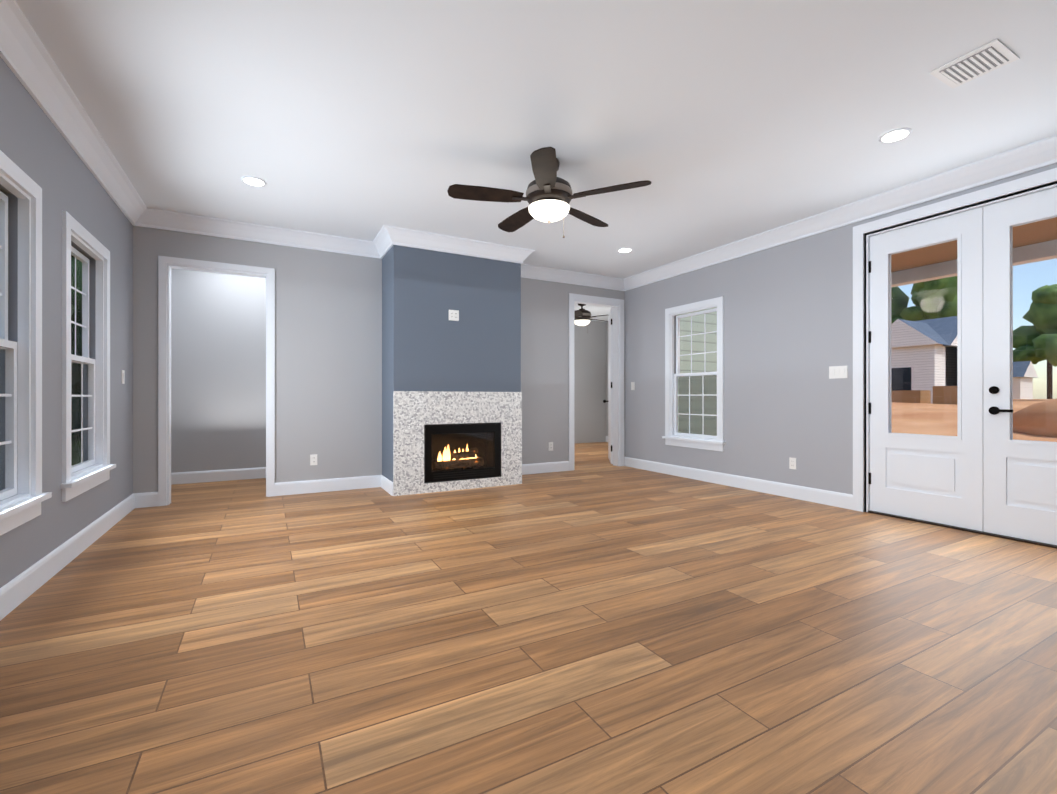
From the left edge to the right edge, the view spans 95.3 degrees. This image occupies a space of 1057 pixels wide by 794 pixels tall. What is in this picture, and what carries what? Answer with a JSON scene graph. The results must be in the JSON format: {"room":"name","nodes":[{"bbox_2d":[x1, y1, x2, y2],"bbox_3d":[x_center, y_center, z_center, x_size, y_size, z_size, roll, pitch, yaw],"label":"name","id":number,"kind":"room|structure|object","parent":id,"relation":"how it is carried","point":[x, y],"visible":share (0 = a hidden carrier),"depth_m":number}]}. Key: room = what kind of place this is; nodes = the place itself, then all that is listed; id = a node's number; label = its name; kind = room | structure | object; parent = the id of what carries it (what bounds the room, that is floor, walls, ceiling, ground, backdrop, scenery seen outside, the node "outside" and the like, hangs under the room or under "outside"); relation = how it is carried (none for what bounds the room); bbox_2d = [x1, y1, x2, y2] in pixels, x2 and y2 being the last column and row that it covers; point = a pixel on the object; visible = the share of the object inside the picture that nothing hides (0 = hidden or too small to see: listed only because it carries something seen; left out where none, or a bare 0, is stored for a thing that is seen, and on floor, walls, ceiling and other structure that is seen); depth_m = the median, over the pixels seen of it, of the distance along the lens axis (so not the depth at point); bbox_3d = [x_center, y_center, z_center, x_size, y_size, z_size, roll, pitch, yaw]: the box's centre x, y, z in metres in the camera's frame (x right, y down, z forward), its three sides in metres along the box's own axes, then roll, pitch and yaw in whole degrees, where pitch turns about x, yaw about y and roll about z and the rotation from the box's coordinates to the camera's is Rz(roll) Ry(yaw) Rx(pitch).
{"room":"living room","nodes":[
{"label":"living room","id":0,"kind":"room"},
{"bbox_2d":[0,57,132,587],"bbox_3d":[-2.022,-0.352,1.329,0.120,2.740,9.810,0,0,-28],"label":"wall","id":1,"kind":"structure","parent":0,"point":[36,147],"depth_m":2.83},
{"bbox_2d":[0,150,51,535],"bbox_3d":[-2.444,-0.245,2.164,0.166,1.753,0.970,0,0,-28],"label":"window","id":2,"kind":"structure","parent":1,"relation":"in","point":[10,396],"depth_m":2.48},
{"bbox_2d":[0,0,147,227],"bbox_3d":[-1.607,-1.648,0.815,0.122,0.148,8.270,0,0,-28],"label":"crown molding","id":3,"kind":"structure","parent":1,"relation":"attached to","point":[26,58],"depth_m":2.71},
{"bbox_2d":[0,492,157,620],"bbox_3d":[-1.577,0.950,0.830,0.190,0.135,8.270,0,0,-28],"label":"baseboard","id":4,"kind":"structure","parent":1,"relation":"attached to","point":[19,589],"depth_m":2.87},
{"bbox_2d":[60,211,115,501],"bbox_3d":[-3.051,-0.244,3.285,0.166,1.753,0.970,0,0,-28],"label":"window","id":5,"kind":"structure","parent":1,"relation":"in","point":[84,358],"depth_m":3.48},
{"bbox_2d":[122,370,124,383],"bbox_3d":[-3.453,-0.170,4.108,0.010,0.115,0.070,0,0,-28],"label":"light switch","id":6,"kind":"object","parent":1,"relation":"attached to","point":[123,376],"visible":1,"depth_m":4.10},
{"bbox_2d":[171,268,265,472],"bbox_3d":[-2.479,-0.349,6.603,4.100,2.740,0.100,0,0,-28],"label":"wall","id":7,"kind":"structure","parent":0,"point":[218,371],"depth_m":5.84},
{"bbox_2d":[171,467,265,484],"bbox_3d":[-2.451,0.953,6.551,4.100,0.135,0.016,0,0,-28],"label":"baseboard","id":8,"kind":"structure","parent":7,"relation":"attached to","point":[213,475],"depth_m":5.83},
{"bbox_2d":[133,226,624,492],"bbox_3d":[-1.130,-0.349,5.843,5.750,2.740,0.120,0,0,-28],"label":"wall","id":9,"kind":"structure","parent":0,"point":[328,358],"depth_m":5.21},
{"bbox_2d":[158,256,274,505],"bbox_3d":[-3.064,-0.150,4.785,0.960,2.340,0.139,0,0,-28],"label":"door frame","id":10,"kind":"structure","parent":9,"relation":"attached to","point":[166,264],"depth_m":4.62},
{"bbox_2d":[148,208,383,258],"bbox_3d":[-2.554,-1.646,4.935,2.080,0.148,0.122,0,0,-28],"label":"crown molding","id":11,"kind":"structure","parent":9,"relation":"attached to","point":[157,218],"depth_m":4.83},
{"bbox_2d":[310,454,316,464],"bbox_3d":[-2.290,0.670,5.141,0.070,0.115,0.009,0,0,-28],"label":"electrical outlet","id":12,"kind":"object","parent":9,"relation":"attached to","point":[313,459],"visible":1,"depth_m":5.14},
{"bbox_2d":[275,475,392,495],"bbox_3d":[-2.005,0.953,4.971,1.080,0.135,0.580,0,0,-28],"label":"baseboard","id":13,"kind":"structure","parent":9,"relation":"attached to","point":[323,485],"depth_m":5.19},
{"bbox_2d":[522,461,568,474],"bbox_3d":[0.233,0.953,6.183,1.050,0.135,0.580,0,0,-28],"label":"baseboard","id":14,"kind":"structure","parent":9,"relation":"attached to","point":[536,468],"depth_m":6.49},
{"bbox_2d":[548,442,552,450],"bbox_3d":[0.304,0.671,6.545,0.070,0.115,0.009,0,0,-28],"label":"electrical outlet","id":15,"kind":"object","parent":9,"relation":"attached to","point":[550,446],"visible":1,"depth_m":6.54},
{"bbox_2d":[521,265,623,290],"bbox_3d":[0.498,-1.645,6.588,1.900,0.148,0.122,0,0,-28],"label":"crown molding","id":16,"kind":"structure","parent":9,"relation":"attached to","point":[536,272],"depth_m":6.65},
{"bbox_2d":[569,293,623,470],"bbox_3d":[0.959,-0.209,6.964,0.970,2.460,0.139,0,0,-28],"label":"door frame","id":17,"kind":"structure","parent":9,"relation":"attached to","point":[617,305],"depth_m":7.11},
{"bbox_2d":[603,307,612,463],"bbox_3d":[1.297,-0.170,7.628,0.496,2.358,0.683,0,0,-28],"label":"bedroom door","id":18,"kind":"structure","parent":9,"relation":"in","point":[610,386],"depth_m":7.36},
{"bbox_2d":[382,245,520,482],"bbox_3d":[-0.879,-0.350,5.580,1.480,2.740,0.579,0,0,-28],"label":"wall","id":19,"kind":"structure","parent":0,"point":[428,344],"depth_m":5.28},
{"bbox_2d":[372,231,390,255],"bbox_3d":[-1.555,-1.646,5.147,0.122,0.148,0.420,0,0,-28],"label":"crown molding","id":20,"kind":"structure","parent":19,"relation":"attached to","point":[378,249],"depth_m":5.31},
{"bbox_2d":[449,310,458,320],"bbox_3d":[-0.818,-0.895,5.279,0.116,0.115,0.009,0,0,-28],"label":"outlet","id":21,"kind":"object","parent":19,"relation":"attached to","point":[453,315],"visible":1,"depth_m":5.28},
{"bbox_2d":[393,391,521,495],"bbox_3d":[-0.737,0.480,5.317,1.488,1.080,0.015,0,0,-28],"label":"fireplace surround","id":22,"kind":"object","parent":19,"relation":"attached to","point":[414,412],"visible":0.98,"depth_m":5.23},
{"bbox_2d":[380,225,534,267],"bbox_3d":[-0.712,-1.646,5.273,1.724,0.148,0.122,0,0,-28],"label":"crown molding","id":23,"kind":"structure","parent":19,"relation":"attached to","point":[390,236],"depth_m":5.21},
{"bbox_2d":[424,423,500,482],"bbox_3d":[-0.801,0.605,5.499,0.894,0.614,0.397,0,0,-28],"label":"fireplace insert","id":24,"kind":"object","parent":19,"relation":"in","point":[462,451],"visible":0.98,"depth_m":5.45},
{"bbox_2d":[0,442,1056,793],"bbox_3d":[1.040,1.050,4.072,8.120,0.060,11.720,0,0,-28],"label":"floor","id":25,"kind":"structure","parent":0,"point":[610,629],"depth_m":1.95},
{"bbox_2d":[15,0,1056,321],"bbox_3d":[1.040,-1.760,4.074,8.120,0.080,11.720,0,0,-28],"label":"ceiling","id":26,"kind":"structure","parent":0,"point":[719,122],"depth_m":2.85},
{"bbox_2d":[241,176,265,186],"bbox_3d":[-2.187,-1.716,3.839,0.176,0.008,0.176,0,0,-28],"label":"recessed light","id":27,"kind":"object","parent":26,"relation":"in","point":[253,181],"visible":1,"depth_m":3.83},
{"bbox_2d":[447,147,650,237],"bbox_3d":[0.119,-1.441,3.556,1.400,0.558,1.356,0,0,-28],"label":"ceiling fan","id":28,"kind":"object","parent":26,"relation":"hanging from","point":[549,197],"visible":1,"depth_m":3.40},
{"bbox_2d":[574,304,607,332],"bbox_3d":[0.972,-1.438,8.747,1.352,0.558,1.347,0,0,-28],"label":"ceiling fan","id":29,"kind":"object","parent":26,"relation":"hanging from","point":[582,316],"visible":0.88,"depth_m":8.59},
{"bbox_2d":[617,248,632,252],"bbox_3d":[1.128,-1.715,5.634,0.176,0.008,0.176,0,0,-28],"label":"recessed light","id":30,"kind":"object","parent":26,"relation":"in","point":[623,250],"visible":0.98,"depth_m":5.63},
{"bbox_2d":[879,128,911,142],"bbox_3d":[2.408,-1.717,3.165,0.176,0.008,0.176,0,0,-28],"label":"recessed light","id":31,"kind":"object","parent":26,"relation":"in","point":[898,134],"visible":1,"depth_m":3.16},
{"bbox_2d":[929,38,1019,88],"bbox_3d":[2.304,-1.714,2.495,0.270,0.014,0.270,0,0,-28],"label":"ceiling vent","id":32,"kind":"object","parent":26,"relation":"in","point":[997,53],"visible":1,"depth_m":2.48},
{"bbox_2d":[574,320,605,442],"bbox_3d":[0.129,-0.347,10.187,3.700,2.740,0.100,0,0,-28],"label":"wall","id":33,"kind":"structure","parent":0,"point":[589,385],"depth_m":10.81},
{"bbox_2d":[606,322,607,435],"bbox_3d":[2.564,-0.348,9.680,0.100,2.740,3.310,0,0,-28],"label":"wall","id":34,"kind":"structure","parent":0,"point":[606,378],"depth_m":11.00},
{"bbox_2d":[677,307,716,438],"bbox_3d":[2.436,-0.449,7.786,2.130,3.540,0.100,0,0,-28],"label":"wall","id":35,"kind":"structure","parent":0,"point":[685,343],"depth_m":7.91},
{"bbox_2d":[625,163,1056,494],"bbox_3d":[3.449,-0.351,3.552,0.120,2.740,8.510,0,0,-28],"label":"wall","id":36,"kind":"structure","parent":0,"point":[788,324],"depth_m":5.06},
{"bbox_2d":[631,382,634,389],"bbox_3d":[1.512,-0.159,6.990,0.010,0.115,0.070,0,0,-28],"label":"light switch","id":37,"kind":"object","parent":36,"relation":"attached to","point":[632,385],"visible":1,"depth_m":6.98},
{"bbox_2d":[662,296,725,451],"bbox_3d":[2.080,-0.268,6.024,0.166,1.803,0.970,0,0,-28],"label":"window","id":38,"kind":"structure","parent":36,"relation":"in","point":[687,375],"depth_m":6.08},
{"bbox_2d":[624,457,852,509],"bbox_3d":[2.179,0.953,5.753,0.016,0.135,3.190,0,0,-28],"label":"baseboard","id":39,"kind":"structure","parent":36,"relation":"attached to","point":[832,498],"depth_m":5.25},
{"bbox_2d":[789,457,795,469],"bbox_3d":[2.666,0.670,4.862,0.009,0.115,0.070,0,0,-28],"label":"electrical outlet","id":40,"kind":"object","parent":36,"relation":"attached to","point":[792,463],"visible":1,"depth_m":4.86},
{"bbox_2d":[829,366,847,378],"bbox_3d":[2.874,-0.230,4.475,0.010,0.115,0.162,0,0,-28],"label":"light switch","id":41,"kind":"object","parent":36,"relation":"attached to","point":[835,372],"visible":1,"depth_m":4.47},
{"bbox_2d":[624,134,1056,290],"bbox_3d":[3.342,-1.647,3.495,0.122,0.148,8.270,0,0,-28],"label":"crown molding","id":42,"kind":"structure","parent":36,"relation":"attached to","point":[1041,153],"depth_m":4.12},
{"bbox_2d":[869,207,982,530],"bbox_3d":[3.220,-0.207,3.947,0.062,2.422,0.779,0,0,-28],"label":"door leaf","id":43,"kind":"structure","parent":36,"relation":"in","point":[936,478],"depth_m":3.86},
{"bbox_2d":[853,168,1056,548],"bbox_3d":[3.423,-0.258,3.612,0.169,2.555,1.770,0,0,-28],"label":"door frame","id":44,"kind":"structure","parent":36,"relation":"attached to","point":[1027,183],"depth_m":4.27},
{"bbox_2d":[983,187,1056,544],"bbox_3d":[3.570,-0.208,3.253,0.108,2.422,0.767,0,0,-28],"label":"door leaf","id":45,"kind":"structure","parent":36,"relation":"in","point":[1020,489],"depth_m":3.48},
{"label":"outside","id":46,"kind":"structure","parent":0,"visible":0},
{"bbox_2d":[71,399,1056,464],"bbox_3d":[13.912,0.669,24.530,130.000,3.174,130.000,0,0,-28],"label":"ground","id":47,"kind":"structure","parent":46,"point":[1022,410],"depth_m":13.78},
{"bbox_2d":[71,255,1056,437],"bbox_3d":[22.055,-6.109,30.509,104.461,16.974,96.670,0,0,-28],"label":"trees","id":48,"kind":"object","parent":47,"relation":"on","point":[938,305],"depth_m":43.86},
{"bbox_2d":[892,386,956,404],"bbox_3d":[21.126,0.232,28.323,2.700,1.600,8.200,0,0,-28],"label":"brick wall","id":49,"kind":"structure","parent":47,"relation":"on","point":[942,391],"depth_m":26.77},
{"bbox_2d":[892,316,1037,402],"bbox_3d":[34.603,-1.987,40.561,30.184,6.550,9.430,0,0,-35],"label":"house","id":50,"kind":"structure","parent":47,"relation":"on","point":[931,362],"depth_m":30.32},
{"bbox_2d":[891,217,1056,271],"bbox_3d":[4.820,-1.691,3.772,2.500,0.180,5.550,0,0,-28],"label":"porch roof","id":51,"kind":"structure","parent":46,"point":[944,250],"depth_m":5.16},
{"bbox_2d":[891,239,1056,286],"bbox_3d":[5.778,-1.520,4.291,0.160,0.160,5.550,0,0,-28],"label":"beam","id":52,"kind":"structure","parent":51,"relation":"attached to","point":[913,274],"depth_m":5.66}
]}

